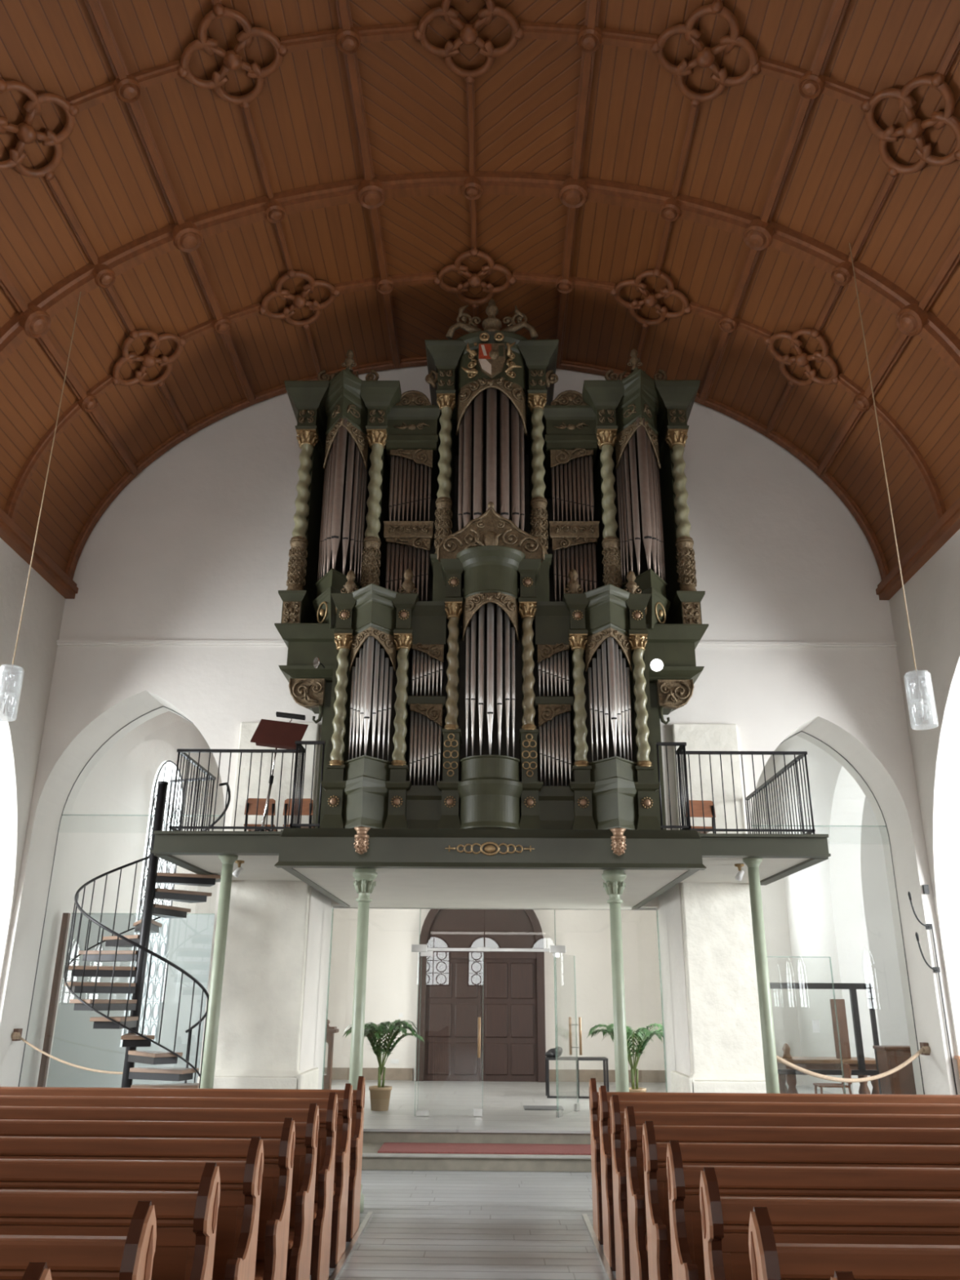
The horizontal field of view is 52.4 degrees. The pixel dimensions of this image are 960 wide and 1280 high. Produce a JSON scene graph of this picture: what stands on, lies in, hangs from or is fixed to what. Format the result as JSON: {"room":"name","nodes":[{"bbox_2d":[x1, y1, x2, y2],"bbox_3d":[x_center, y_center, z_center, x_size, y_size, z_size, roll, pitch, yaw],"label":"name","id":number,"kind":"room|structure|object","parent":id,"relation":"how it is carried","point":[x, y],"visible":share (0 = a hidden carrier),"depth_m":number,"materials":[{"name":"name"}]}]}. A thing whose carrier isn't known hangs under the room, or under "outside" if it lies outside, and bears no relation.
{"room":"church","nodes":[
{"label":"church","id":0,"kind":"room"},
{"bbox_2d":[0,537,212,1087],"bbox_3d":[-6.293,-0.689,3.747,0.750,7.500,34.400,0,-20,1],"label":"wall","id":1,"kind":"structure","parent":0,"point":[106,831],"depth_m":14.27,"materials":[{"name":"white paint"}]},
{"bbox_2d":[0,507,78,599],"bbox_3d":[-5.887,-5.264,1.219,0.210,0.220,26.500,0,-20,1],"label":"trim","id":2,"kind":"structure","parent":1,"relation":"attached to","point":[11,532],"depth_m":12.49,"materials":[{"name":"brown wood"}]},
{"bbox_2d":[120,760,183,1047],"bbox_3d":[-5.743,4.562,17.339,0.058,4.874,1.680,0,-20,1],"label":"window","id":3,"kind":"structure","parent":1,"relation":"in","point":[158,942],"depth_m":17.31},
{"bbox_2d":[196,722,319,1088],"bbox_3d":[-2.643,3.672,12.420,1.210,5.170,1.220,0,-20,1],"label":"wall","id":4,"kind":"structure","parent":0,"point":[259,1040],"depth_m":11.81,"materials":[{"name":"paint"}]},
{"bbox_2d":[368,1085,391,1111],"bbox_3d":[-1.388,6.365,13.553,0.324,0.300,0.324,0,-20,1],"label":"pot","id":5,"kind":"object","parent":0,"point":[380,1095],"depth_m":13.45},
{"bbox_2d":[309,1169,616,1279],"bbox_3d":[-0.275,2.825,2.319,20.200,0.200,34.900,0,-20,1],"label":"floor","id":6,"kind":"structure","parent":0,"point":[423,1224],"depth_m":7.97,"materials":[{"name":"wood"}]},
{"bbox_2d":[21,1261,52,1279],"bbox_3d":[-3.136,2.026,2.152,4.179,1.145,0.615,0,-20,1],"label":"pew","id":7,"kind":"object","parent":6,"relation":"on","point":[34,1270],"visible":1,"depth_m":2.36,"materials":[{"name":"brown wood"}]},
{"bbox_2d":[36,912,70,1087],"bbox_3d":[-5.723,5.108,13.006,0.080,2.840,0.080,0,-20,1],"label":"wooden post","id":8,"kind":"object","parent":6,"relation":"on","point":[66,916],"visible":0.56,"depth_m":13.08,"materials":[{"name":"brown wood"}]},
{"bbox_2d":[0,1200,156,1279],"bbox_3d":[-3.126,2.296,2.884,4.179,1.145,0.615,0,-20,1],"label":"pew","id":9,"kind":"object","parent":6,"relation":"on","point":[131,1256],"visible":1,"depth_m":3.06,"materials":[{"name":"brown wood"}]},
{"bbox_2d":[0,1161,220,1279],"bbox_3d":[-3.117,2.566,3.616,4.179,1.145,0.615,0,-20,1],"label":"pew","id":10,"kind":"object","parent":6,"relation":"on","point":[186,1221],"visible":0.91,"depth_m":3.79,"materials":[{"name":"brown wood"}]},
{"bbox_2d":[0,1136,263,1279],"bbox_3d":[-3.107,2.836,4.348,4.179,1.145,0.615,0,-20,1],"label":"pew","id":11,"kind":"object","parent":6,"relation":"on","point":[241,1181],"visible":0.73,"depth_m":4.52,"materials":[{"name":"brown wood"}]},
{"bbox_2d":[63,781,231,1088],"bbox_3d":[-3.788,3.646,10.910,1.590,4.160,1.590,0,-20,1],"label":"spiral staircase","id":12,"kind":"structure","parent":6,"relation":"on","point":[146,926],"depth_m":10.71,"materials":[{"name":"black metal"}]},
{"bbox_2d":[11,1028,123,1074],"bbox_3d":[-4.820,4.755,11.310,2.426,0.419,0.155,-15,-25,36],"label":"rope barrier","id":13,"kind":"object","parent":12,"relation":"hanging from","point":[16,1035],"visible":1,"depth_m":11.50,"materials":[{"name":"beige fabric"}]},
{"bbox_2d":[0,1117,295,1279],"bbox_3d":[-3.098,3.106,5.079,4.179,1.145,0.615,0,-20,1],"label":"pew","id":14,"kind":"object","parent":6,"relation":"on","point":[278,1153],"visible":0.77,"depth_m":5.26,"materials":[{"name":"brown wood"}]},
{"bbox_2d":[0,1103,319,1279],"bbox_3d":[-3.088,3.376,5.811,4.179,1.145,0.615,0,-20,1],"label":"pew","id":15,"kind":"object","parent":6,"relation":"on","point":[304,1162],"visible":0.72,"depth_m":5.99,"materials":[{"name":"brown wood"}]},
{"bbox_2d":[0,1092,337,1279],"bbox_3d":[-3.079,3.646,6.543,4.179,1.145,0.615,0,-20,1],"label":"pew","id":16,"kind":"object","parent":6,"relation":"on","point":[326,1138],"visible":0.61,"depth_m":6.72,"materials":[{"name":"brown wood"}]},
{"bbox_2d":[0,1083,352,1267],"bbox_3d":[-3.070,3.916,7.274,4.179,1.145,0.615,0,-20,1],"label":"pew","id":17,"kind":"object","parent":6,"relation":"on","point":[341,1174],"visible":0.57,"depth_m":7.46,"materials":[{"name":"brown wood"}]},
{"bbox_2d":[0,1075,364,1241],"bbox_3d":[-3.060,4.186,8.006,4.179,1.145,0.615,0,-20,1],"label":"pew","id":18,"kind":"object","parent":6,"relation":"on","point":[358,1095],"visible":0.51,"depth_m":8.20,"materials":[{"name":"brown wood"}]},
{"bbox_2d":[200,855,238,1088],"bbox_3d":[-2.588,3.675,9.465,0.248,3.120,0.248,0,-20,1],"label":"column","id":19,"kind":"structure","parent":6,"relation":"on","point":[220,937],"depth_m":9.56,"materials":[{"name":"green metal"}]},
{"bbox_2d":[328,1211,373,1279],"bbox_3d":[-0.998,3.465,4.395,0.040,0.028,8.620,0,-20,1],"label":"trim","id":20,"kind":"structure","parent":6,"relation":"on","point":[335,1275],"depth_m":7.21,"materials":[{"name":"metal"}]},
{"bbox_2d":[348,868,377,1213],"bbox_3d":[-1.138,3.643,9.096,0.248,2.945,0.248,0,-20,1],"label":"column","id":21,"kind":"structure","parent":6,"relation":"on","point":[364,885],"depth_m":9.23,"materials":[{"name":"paint"}]},
{"bbox_2d":[151,827,831,909],"bbox_3d":[0.117,2.769,11.491,6.790,0.380,4.720,0,-20,1],"label":"gallery","id":22,"kind":"object","parent":21,"relation":"on","point":[415,868],"visible":0.99,"depth_m":9.72,"materials":[{"name":"green paint"}]},
{"bbox_2d":[232,860,244,877],"bbox_3d":[-2.572,2.436,10.371,0.121,0.177,0.097,19,-27,-41],"label":"spot lamp","id":23,"kind":"object","parent":22,"relation":"attached to","point":[236,873],"visible":0.95,"depth_m":10.36,"materials":[{"name":"white plastic"}]},
{"bbox_2d":[164,741,325,831],"bbox_3d":[-2.838,1.687,10.362,0.982,0.889,2.868,18,-27,-40],"label":"gallery railing","id":24,"kind":"object","parent":22,"relation":"on","point":[300,748],"visible":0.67,"depth_m":10.05,"materials":[{"name":"black metal"}]},
{"bbox_2d":[243,798,275,831],"bbox_3d":[-2.622,2.261,11.667,0.368,0.662,0.462,2,-20,-5],"label":"chair","id":25,"kind":"object","parent":22,"relation":"on","point":[252,802],"visible":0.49,"depth_m":11.55,"materials":[{"name":"wood"}]},
{"bbox_2d":[250,711,308,831],"bbox_3d":[-2.194,1.399,10.372,0.635,1.383,0.402,0,-20,1],"label":"music stand","id":26,"kind":"object","parent":22,"relation":"on","point":[268,733],"visible":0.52,"depth_m":10.53,"materials":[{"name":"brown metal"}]},
{"bbox_2d":[275,711,305,722],"bbox_3d":[-2.077,0.856,10.700,0.323,0.138,0.075,0,-20,1],"label":"lamp","id":27,"kind":"object","parent":26,"relation":"attached to","point":[280,714],"depth_m":10.69,"materials":[{"name":"black metal"}]},
{"bbox_2d":[282,798,315,827],"bbox_3d":[-2.137,2.262,11.660,0.368,0.662,0.462,-1,-20,5],"label":"chair","id":28,"kind":"object","parent":22,"relation":"on","point":[306,802],"visible":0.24,"depth_m":11.54,"materials":[{"name":"wood"}]},
{"bbox_2d":[320,501,661,856],"bbox_3d":[0.109,0.346,10.187,3.353,3.835,0.965,0,-20,1],"label":"organ case","id":29,"kind":"object","parent":22,"relation":"on","point":[489,705],"visible":1,"depth_m":9.98,"materials":[{"name":"green wood"}]},
{"bbox_2d":[353,826,370,854],"bbox_3d":[-1.127,1.915,9.286,0.160,0.250,0.160,0,-20,1],"label":"pendant","id":30,"kind":"object","parent":29,"relation":"attached to","point":[361,843],"depth_m":9.24,"materials":[{"name":"gold metal"}]},
{"bbox_2d":[349,626,395,671],"bbox_3d":[-1.112,0.093,10.011,0.488,0.380,0.356,0,-20,1],"label":"carving","id":31,"kind":"object","parent":29,"relation":"hanging from","point":[366,636],"depth_m":10.04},
{"bbox_2d":[409,703,442,726],"bbox_3d":[-0.548,0.757,9.941,0.337,0.248,0.059,0,-20,1],"label":"carving","id":32,"kind":"object","parent":29,"relation":"hanging from","point":[433,712],"depth_m":9.96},
{"bbox_2d":[412,642,444,662],"bbox_3d":[-0.543,0.129,10.172,0.337,0.228,0.059,0,-20,1],"label":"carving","id":33,"kind":"object","parent":29,"relation":"hanging from","point":[434,651],"depth_m":10.19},
{"bbox_2d":[462,591,519,640],"bbox_3d":[0.110,-0.250,10.135,0.600,0.454,0.342,0,-20,1],"label":"carving","id":34,"kind":"object","parent":29,"relation":"hanging from","point":[508,602],"depth_m":10.08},
{"bbox_2d":[537,643,568,662],"bbox_3d":[0.762,0.132,10.154,0.337,0.228,0.059,0,-20,1],"label":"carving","id":35,"kind":"object","parent":29,"relation":"hanging from","point":[544,651],"depth_m":10.18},
{"bbox_2d":[537,703,570,726],"bbox_3d":[0.758,0.760,9.922,0.337,0.248,0.059,0,-20,1],"label":"carving","id":36,"kind":"object","parent":29,"relation":"hanging from","point":[546,712],"depth_m":9.94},
{"bbox_2d":[585,627,632,672],"bbox_3d":[1.327,0.099,9.977,0.488,0.380,0.356,0,-20,1],"label":"carving","id":37,"kind":"object","parent":29,"relation":"hanging from","point":[614,637],"depth_m":10.01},
{"bbox_2d":[609,827,626,856],"bbox_3d":[1.313,1.920,9.252,0.160,0.250,0.160,0,-20,1],"label":"pendant","id":38,"kind":"object","parent":29,"relation":"attached to","point":[618,842],"depth_m":9.21,"materials":[{"name":"gold metal"}]},
{"bbox_2d":[274,297,708,830],"bbox_3d":[0.143,-0.898,12.450,5.340,7.235,1.980,0,-20,1],"label":"organ case","id":39,"kind":"object","parent":22,"relation":"on","point":[597,475],"visible":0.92,"depth_m":12.43,"materials":[{"name":"green wood"}]},
{"bbox_2d":[313,657,324,668],"bbox_3d":[-1.840,0.262,11.177,0.139,0.130,0.119,3,-20,-8],"label":"round mirror","id":40,"kind":"object","parent":39,"relation":"attached to","point":[317,660],"visible":1,"depth_m":11.16,"materials":[{"name":"grey mirror"}]},
{"bbox_2d":[322,417,368,468],"bbox_3d":[-1.729,-2.502,12.377,0.578,0.501,0.510,0,-20,1],"label":"shade","id":41,"kind":"object","parent":39,"relation":"hanging from","point":[343,429],"depth_m":12.41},
{"bbox_2d":[386,537,430,551],"bbox_3d":[-0.894,-1.203,12.143,0.554,0.194,0.062,0,-20,1],"label":"shade","id":42,"kind":"object","parent":39,"relation":"hanging from","point":[424,543],"depth_m":12.17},
{"bbox_2d":[390,448,432,467],"bbox_3d":[-0.885,-2.347,12.565,0.557,0.291,0.062,0,-20,1],"label":"shade","id":43,"kind":"object","parent":39,"relation":"hanging from","point":[422,456],"depth_m":12.59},
{"bbox_2d":[455,377,527,435],"bbox_3d":[0.150,-3.013,12.563,0.930,0.668,0.428,0,-20,1],"label":"shade","id":44,"kind":"object","parent":39,"relation":"hanging from","point":[504,388],"depth_m":12.50,"materials":[{"name":"metal"}]},
{"bbox_2d":[550,448,593,467],"bbox_3d":[1.181,-2.342,12.536,0.557,0.291,0.062,0,-20,1],"label":"shade","id":45,"kind":"object","parent":39,"relation":"hanging from","point":[560,456],"depth_m":12.57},
{"bbox_2d":[551,534,596,551],"bbox_3d":[1.173,-1.206,12.117,0.554,0.210,0.062,0,-20,1],"label":"shade","id":46,"kind":"object","parent":39,"relation":"hanging from","point":[559,541],"depth_m":12.13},
{"bbox_2d":[615,417,661,469],"bbox_3d":[2.021,-2.494,12.325,0.578,0.501,0.510,0,-20,1],"label":"shade","id":47,"kind":"object","parent":39,"relation":"hanging from","point":[640,428],"depth_m":12.36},
{"bbox_2d":[649,658,663,671],"bbox_3d":[2.028,0.294,11.129,0.132,0.150,0.144,-17,-26,39],"label":"round mirror","id":48,"kind":"object","parent":39,"relation":"attached to","point":[656,664],"visible":1,"depth_m":11.10,"materials":[{"name":"white mirror"}]},
{"bbox_2d":[684,800,715,833],"bbox_3d":[2.577,2.273,11.595,0.368,0.662,0.462,2,-20,-4],"label":"chair","id":49,"kind":"object","parent":22,"relation":"on","point":[696,804],"visible":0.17,"depth_m":11.49,"materials":[{"name":"wood"}]},
{"bbox_2d":[655,742,815,834],"bbox_3d":[3.095,1.830,10.632,1.244,0.889,3.259,-11,-23,28],"label":"gallery railing","id":50,"kind":"object","parent":22,"relation":"on","point":[681,750],"visible":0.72,"depth_m":9.98,"materials":[{"name":"black metal"}]},
{"bbox_2d":[734,863,744,880],"bbox_3d":[2.748,2.466,10.345,0.121,0.177,0.097,19,-27,-41],"label":"spot lamp","id":51,"kind":"object","parent":22,"relation":"attached to","point":[740,874],"visible":1,"depth_m":10.32,"materials":[{"name":"white plastic"}]},
{"bbox_2d":[361,1142,591,1172],"bbox_3d":[0.165,5.887,11.124,4.590,0.157,1.050,0,-20,1],"label":"step","id":52,"kind":"structure","parent":6,"relation":"on","point":[384,1163],"depth_m":10.66,"materials":[{"name":"stone"}]},
{"bbox_2d":[362,1153,591,1159],"bbox_3d":[0.159,5.651,10.686,4.590,0.026,0.075,0,-20,1],"label":"trim","id":53,"kind":"structure","parent":52,"relation":"on","point":[418,1155],"depth_m":10.66,"materials":[{"name":"grey stone"}]},
{"bbox_2d":[377,1142,591,1155],"bbox_3d":[0.180,5.793,11.116,2.620,0.017,0.730,0,-20,1],"label":"carpet runner","id":54,"kind":"object","parent":52,"relation":"on","point":[387,1148],"visible":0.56,"depth_m":11.04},
{"bbox_2d":[582,1213,615,1279],"bbox_3d":[0.847,3.469,4.370,0.040,0.028,8.620,0,-20,1],"label":"trim","id":55,"kind":"structure","parent":6,"relation":"on","point":[609,1274],"depth_m":7.23,"materials":[{"name":"stone"}]},
{"bbox_2d":[601,870,629,1092],"bbox_3d":[1.302,3.649,9.062,0.248,2.945,0.248,0,-20,1],"label":"column","id":56,"kind":"structure","parent":6,"relation":"on","point":[614,886],"depth_m":9.19,"materials":[{"name":"green metal"}]},
{"bbox_2d":[742,857,779,1093],"bbox_3d":[2.761,3.688,9.391,0.248,3.120,0.248,0,-20,1],"label":"column","id":57,"kind":"structure","parent":6,"relation":"on","point":[770,1060],"depth_m":9.49,"materials":[{"name":"green metal"}]},
{"bbox_2d":[776,1042,930,1082],"bbox_3d":[4.157,4.599,10.576,0.147,0.350,3.893,-17,-27,40],"label":"rope barrier","id":58,"kind":"object","parent":57,"relation":"hanging from","point":[925,1050],"visible":0.99,"depth_m":10.52,"materials":[{"name":"beige fabric"}]},
{"bbox_2d":[589,1077,959,1244],"bbox_3d":[2.980,4.200,7.923,4.139,1.145,0.615,0,-20,1],"label":"pew","id":59,"kind":"object","parent":6,"relation":"on","point":[593,1094],"visible":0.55,"depth_m":8.13,"materials":[{"name":"brown wood"}]},
{"bbox_2d":[598,1084,959,1271],"bbox_3d":[2.971,3.930,7.191,4.139,1.145,0.615,0,-20,1],"label":"pew","id":60,"kind":"object","parent":6,"relation":"on","point":[608,1228],"visible":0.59,"depth_m":7.40,"materials":[{"name":"brown wood"}]},
{"bbox_2d":[609,1094,959,1279],"bbox_3d":[2.961,3.660,6.460,4.139,1.145,0.615,0,-20,1],"label":"pew","id":61,"kind":"object","parent":6,"relation":"on","point":[619,1176],"visible":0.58,"depth_m":6.67,"materials":[{"name":"brown wood"}]},
{"bbox_2d":[624,1106,959,1279],"bbox_3d":[2.952,3.390,5.728,4.139,1.145,0.615,0,-20,1],"label":"pew","id":62,"kind":"object","parent":6,"relation":"on","point":[638,1255],"visible":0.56,"depth_m":5.94,"materials":[{"name":"brown wood"}]},
{"bbox_2d":[642,1120,959,1279],"bbox_3d":[2.942,3.120,4.996,4.139,1.145,0.615,0,-20,1],"label":"pew","id":63,"kind":"object","parent":6,"relation":"on","point":[655,1153],"visible":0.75,"depth_m":5.21,"materials":[{"name":"brown wood"}]},
{"bbox_2d":[666,1140,959,1279],"bbox_3d":[2.933,2.850,4.264,4.139,1.145,0.615,0,-20,1],"label":"pew","id":64,"kind":"object","parent":6,"relation":"on","point":[683,1180],"visible":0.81,"depth_m":4.48,"materials":[{"name":"brown wood"}]},
{"bbox_2d":[699,1167,959,1279],"bbox_3d":[2.924,2.580,3.533,4.139,1.145,0.615,0,-20,1],"label":"pew","id":65,"kind":"object","parent":6,"relation":"on","point":[725,1220],"visible":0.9,"depth_m":3.75,"materials":[{"name":"brown wood"}]},
{"bbox_2d":[830,1271,854,1279],"bbox_3d":[2.905,2.040,2.069,4.139,1.145,0.615,0,-20,1],"label":"pew","id":66,"kind":"object","parent":6,"relation":"on","point":[838,1275],"visible":1,"depth_m":2.34,"materials":[{"name":"brown wood"}]},
{"bbox_2d":[748,1206,959,1279],"bbox_3d":[2.914,2.310,2.801,4.139,1.145,0.615,0,-20,1],"label":"pew","id":67,"kind":"object","parent":6,"relation":"on","point":[770,1260],"visible":1,"depth_m":3.03,"materials":[{"name":"brown wood"}]},
{"bbox_2d":[0,0,959,580],"bbox_3d":[-0.220,-7.176,1.718,11.720,3.950,26.850,0,-20,1],"label":"ceiling","id":68,"kind":"structure","parent":0,"point":[239,198],"depth_m":11.05,"materials":[{"name":"brown wood"}]},
{"bbox_2d":[0,291,80,721],"bbox_3d":[-4.556,-1.658,10.243,0.230,5.139,0.230,0,-20,1],"label":"pendant lamp","id":69,"kind":"object","parent":68,"relation":"hanging from","point":[11,675],"visible":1,"depth_m":9.67,"materials":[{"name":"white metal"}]},
{"bbox_2d":[848,243,938,729],"bbox_3d":[4.070,-1.797,9.842,0.230,5.522,0.230,0,-20,1],"label":"pendant lamp","id":70,"kind":"object","parent":68,"relation":"hanging from","point":[922,708],"visible":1,"depth_m":9.15,"materials":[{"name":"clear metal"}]},
{"bbox_2d":[0,365,959,1094],"bbox_3d":[-0.117,1.038,13.476,12.760,11.080,1.000,0,-20,1],"label":"wall","id":71,"kind":"structure","parent":0,"point":[197,545],"depth_m":13.35,"materials":[{"name":"white paint"}]},
{"bbox_2d":[17,706,193,1086],"bbox_3d":[-4.507,3.576,12.863,2.462,5.632,0.014,0,-20,1],"label":"arch molding","id":72,"kind":"structure","parent":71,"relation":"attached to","point":[162,706],"depth_m":13.05,"materials":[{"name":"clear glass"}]},
{"bbox_2d":[56,640,897,647],"bbox_3d":[-0.067,0.051,13.293,11.440,0.065,0.065,0,-20,1],"label":"trim","id":73,"kind":"structure","parent":71,"relation":"attached to","point":[60,642],"depth_m":13.31,"materials":[{"name":"white paint"}]},
{"bbox_2d":[778,730,924,1094],"bbox_3d":[4.461,3.751,12.682,2.042,5.302,0.014,0,-20,1],"label":"arch","id":74,"kind":"object","parent":71,"relation":"attached to","point":[801,731],"visible":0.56,"depth_m":12.84,"materials":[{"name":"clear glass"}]},
{"bbox_2d":[907,891,932,928],"bbox_3d":[5.388,3.317,11.978,0.240,0.441,0.100,0,-20,1],"label":"gooseneck microphone","id":75,"kind":"object","parent":71,"relation":"attached to","point":[927,926],"visible":1,"depth_m":11.91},
{"bbox_2d":[915,932,940,972],"bbox_3d":[5.402,3.777,11.808,0.235,0.461,0.100,0,-20,1],"label":"gooseneck microphone","id":76,"kind":"object","parent":71,"relation":"attached to","point":[935,969],"visible":1,"depth_m":11.75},
{"bbox_2d":[931,928,957,1094],"bbox_3d":[5.524,4.633,11.523,0.025,2.460,0.014,0,-20,1],"label":"cable","id":77,"kind":"object","parent":71,"relation":"attached to","point":[932,928],"visible":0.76,"depth_m":11.58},
{"bbox_2d":[313,891,675,1092],"bbox_3d":[0.171,4.426,13.150,6.700,4.300,0.780,0,-20,1],"label":"wall","id":78,"kind":"structure","parent":0,"point":[659,902],"depth_m":13.10,"materials":[{"name":"white paint"}]},
{"bbox_2d":[331,1080,666,1144],"bbox_3d":[0.190,7.233,14.992,6.600,0.310,7.460,0,-20,1],"label":"floor","id":79,"kind":"structure","parent":0,"point":[502,1104],"depth_m":13.22,"materials":[{"name":"stone"}]},
{"bbox_2d":[322,1019,338,1089],"bbox_3d":[-2.240,6.098,14.088,0.340,1.160,0.300,0,-20,1],"label":"wooden stand","id":80,"kind":"object","parent":79,"relation":"on","point":[329,1037],"visible":0.43,"depth_m":14.09,"materials":[{"name":"brown wood"}]},
{"bbox_2d":[342,1019,425,1111],"bbox_3d":[-1.377,5.969,13.732,1.200,1.166,1.176,0,-20,1],"label":"potted palm","id":81,"kind":"object","parent":79,"relation":"on","point":[380,1095],"visible":0.9,"depth_m":13.65,"materials":[{"name":"green plant"}]},
{"bbox_2d":[332,905,657,1116],"bbox_3d":[0.196,5.012,13.285,4.574,2.675,0.060,0,-20,1],"label":"glass wall","id":82,"kind":"structure","parent":79,"relation":"on","point":[415,948],"depth_m":13.54,"materials":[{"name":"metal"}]},
{"bbox_2d":[416,951,483,1116],"bbox_3d":[-0.394,5.290,13.190,0.874,2.070,0.188,0,-20,1],"label":"door","id":83,"kind":"structure","parent":82,"relation":"in","point":[477,1112],"depth_m":13.03,"materials":[{"name":"metal"}]},
{"bbox_2d":[552,952,582,1117],"bbox_3d":[1.200,5.443,13.575,0.188,2.070,0.934,-8,-22,21],"label":"door","id":84,"kind":"structure","parent":82,"relation":"in","point":[559,1113],"depth_m":13.85,"materials":[{"name":"metal"}]},
{"bbox_2d":[523,1105,564,1110],"bbox_3d":[0.901,6.661,13.893,0.550,0.012,0.500,0,-20,1],"label":"door mat","id":85,"kind":"object","parent":79,"relation":"on","point":[526,1107],"visible":1,"depth_m":13.81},
{"bbox_2d":[545,1056,608,1098],"bbox_3d":[1.550,7.010,15.648,0.980,0.580,0.450,0,-20,1],"label":"table","id":86,"kind":"object","parent":79,"relation":"on","point":[605,1060],"visible":0.85,"depth_m":15.52,"materials":[{"name":"black metal"}]},
{"bbox_2d":[545,1046,562,1057],"bbox_3d":[1.186,6.628,15.707,0.283,0.168,0.213,0,-20,1],"label":"cloth bundle","id":87,"kind":"object","parent":86,"relation":"on","point":[553,1052],"visible":1,"depth_m":15.63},
{"bbox_2d":[586,1022,664,1092],"bbox_3d":[2.170,5.987,13.699,1.308,1.159,1.225,0,-20,1],"label":"potted palm","id":88,"kind":"object","parent":79,"relation":"on","point":[646,1037],"visible":0.71,"depth_m":13.68,"materials":[{"name":"green plant"}]},
{"bbox_2d":[629,1087,646,1092],"bbox_3d":[2.152,6.390,13.551,0.324,0.300,0.324,0,-20,1],"label":"pot","id":89,"kind":"object","parent":79,"relation":"on","point":[631,1089],"depth_m":13.47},
{"bbox_2d":[177,753,910,1085],"bbox_3d":[1.361,5.346,19.809,14.600,7.400,0.300,0,-20,1],"label":"wall","id":90,"kind":"structure","parent":0,"point":[583,987],"depth_m":19.22,"materials":[{"name":"white paint"}]},
{"bbox_2d":[415,909,546,1082],"bbox_3d":[0.028,6.611,19.088,2.460,3.690,0.210,0,-20,1],"label":"door","id":91,"kind":"structure","parent":90,"relation":"in","point":[513,1000],"depth_m":18.95,"materials":[{"name":"brown wood"}]},
{"bbox_2d":[323,1067,666,1082],"bbox_3d":[0.237,8.273,18.562,6.600,0.210,0.040,0,-20,1],"label":"baseboard","id":92,"kind":"structure","parent":90,"relation":"attached to","point":[338,1073],"depth_m":18.54,"materials":[{"name":"brown stone"}]},
{"bbox_2d":[671,723,766,1093],"bbox_3d":[2.922,3.685,12.343,1.020,5.170,1.220,0,-20,1],"label":"wall","id":93,"kind":"structure","parent":0,"point":[726,1052],"depth_m":11.77,"materials":[{"name":"paint"}]},
{"bbox_2d":[786,1084,834,1093],"bbox_3d":[6.093,7.374,15.215,4.800,0.280,6.800,0,-20,1],"label":"floor","id":94,"kind":"structure","parent":0,"point":[801,1089],"depth_m":17.42,"materials":[{"name":"stone"}]},
{"bbox_2d":[769,982,881,1093],"bbox_3d":[4.769,5.684,13.564,1.550,1.730,0.500,0,-20,1],"label":"frame","id":95,"kind":"object","parent":94,"relation":"on","point":[852,987],"visible":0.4,"depth_m":13.68,"materials":[{"name":"black metal"}]},
{"bbox_2d":[777,1056,879,1093],"bbox_3d":[5.051,6.460,14.180,1.500,0.705,0.800,0,-20,1],"label":"wooden table","id":96,"kind":"object","parent":94,"relation":"on","point":[805,1062],"visible":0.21,"depth_m":13.96,"materials":[{"name":"brown wood"}]},
{"bbox_2d":[782,1043,791,1058],"bbox_3d":[4.462,5.977,14.206,0.140,0.210,0.140,0,-20,1],"label":"wooden ornament","id":97,"kind":"object","parent":96,"relation":"on","point":[786,1049],"visible":1,"depth_m":14.16,"materials":[{"name":"brown wood"}]},
{"bbox_2d":[829,999,851,1058],"bbox_3d":[5.321,5.737,14.412,0.210,0.815,0.040,0,-20,1],"label":"board","id":98,"kind":"object","parent":96,"relation":"on","point":[840,1028],"visible":1,"depth_m":14.39,"materials":[{"name":"brown wood"}]},
{"bbox_2d":[813,1062,852,1093],"bbox_3d":[4.742,6.053,13.074,0.462,0.702,0.408,-2,-20,5],"label":"wooden chair","id":99,"kind":"object","parent":94,"relation":"on","point":[846,1071],"visible":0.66,"depth_m":13.05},
{"bbox_2d":[872,1045,916,1094],"bbox_3d":[5.654,5.859,12.865,0.680,0.930,0.430,0,-20,1],"label":"base cabinet","id":100,"kind":"object","parent":94,"relation":"on","point":[902,1082],"visible":0.36,"depth_m":12.78,"materials":[{"name":"brown wood"}]},
{"bbox_3d":[4.205,5.233,12.833,1.040,2.042,0.022,0,-20,1],"label":"glass wall","id":101,"kind":"structure","parent":94,"relation":"on","visible":0},
{"bbox_2d":[812,1020,820,1032],"bbox_3d":[4.431,5.094,12.868,0.090,0.150,0.008,0,-20,1],"label":"paper notice","id":102,"kind":"object","parent":101,"relation":"attached to","point":[815,1024],"visible":1,"depth_m":12.86,"materials":[{"name":"white paper"}]},
{"bbox_2d":[772,735,881,1093],"bbox_3d":[6.393,4.143,16.447,0.550,7.400,6.920,0,-20,1],"label":"wall","id":103,"kind":"structure","parent":0,"point":[828,935],"depth_m":17.24,"materials":[{"name":"white paint"}]},
{"bbox_2d":[888,528,959,1055],"bbox_3d":[5.829,-2.026,-0.117,0.750,7.500,26.520,0,-20,1],"label":"wall","id":104,"kind":"structure","parent":0,"point":[932,594],"depth_m":12.07,"materials":[{"name":"white paint"}]},
{"bbox_2d":[875,497,959,599],"bbox_3d":[5.422,-5.239,1.064,0.210,0.220,26.500,0,-20,1],"label":"trim","id":105,"kind":"structure","parent":104,"relation":"attached to","point":[948,523],"depth_m":12.15,"materials":[{"name":"brown wood"}]},
{"bbox_2d":[954,1055,959,1079],"bbox_3d":[5.877,5.397,11.161,0.670,1.180,0.120,0,-20,1],"label":"trim","id":106,"kind":"structure","parent":104,"relation":"attached to","point":[956,1057],"depth_m":11.34,"materials":[{"name":"brown wood"}]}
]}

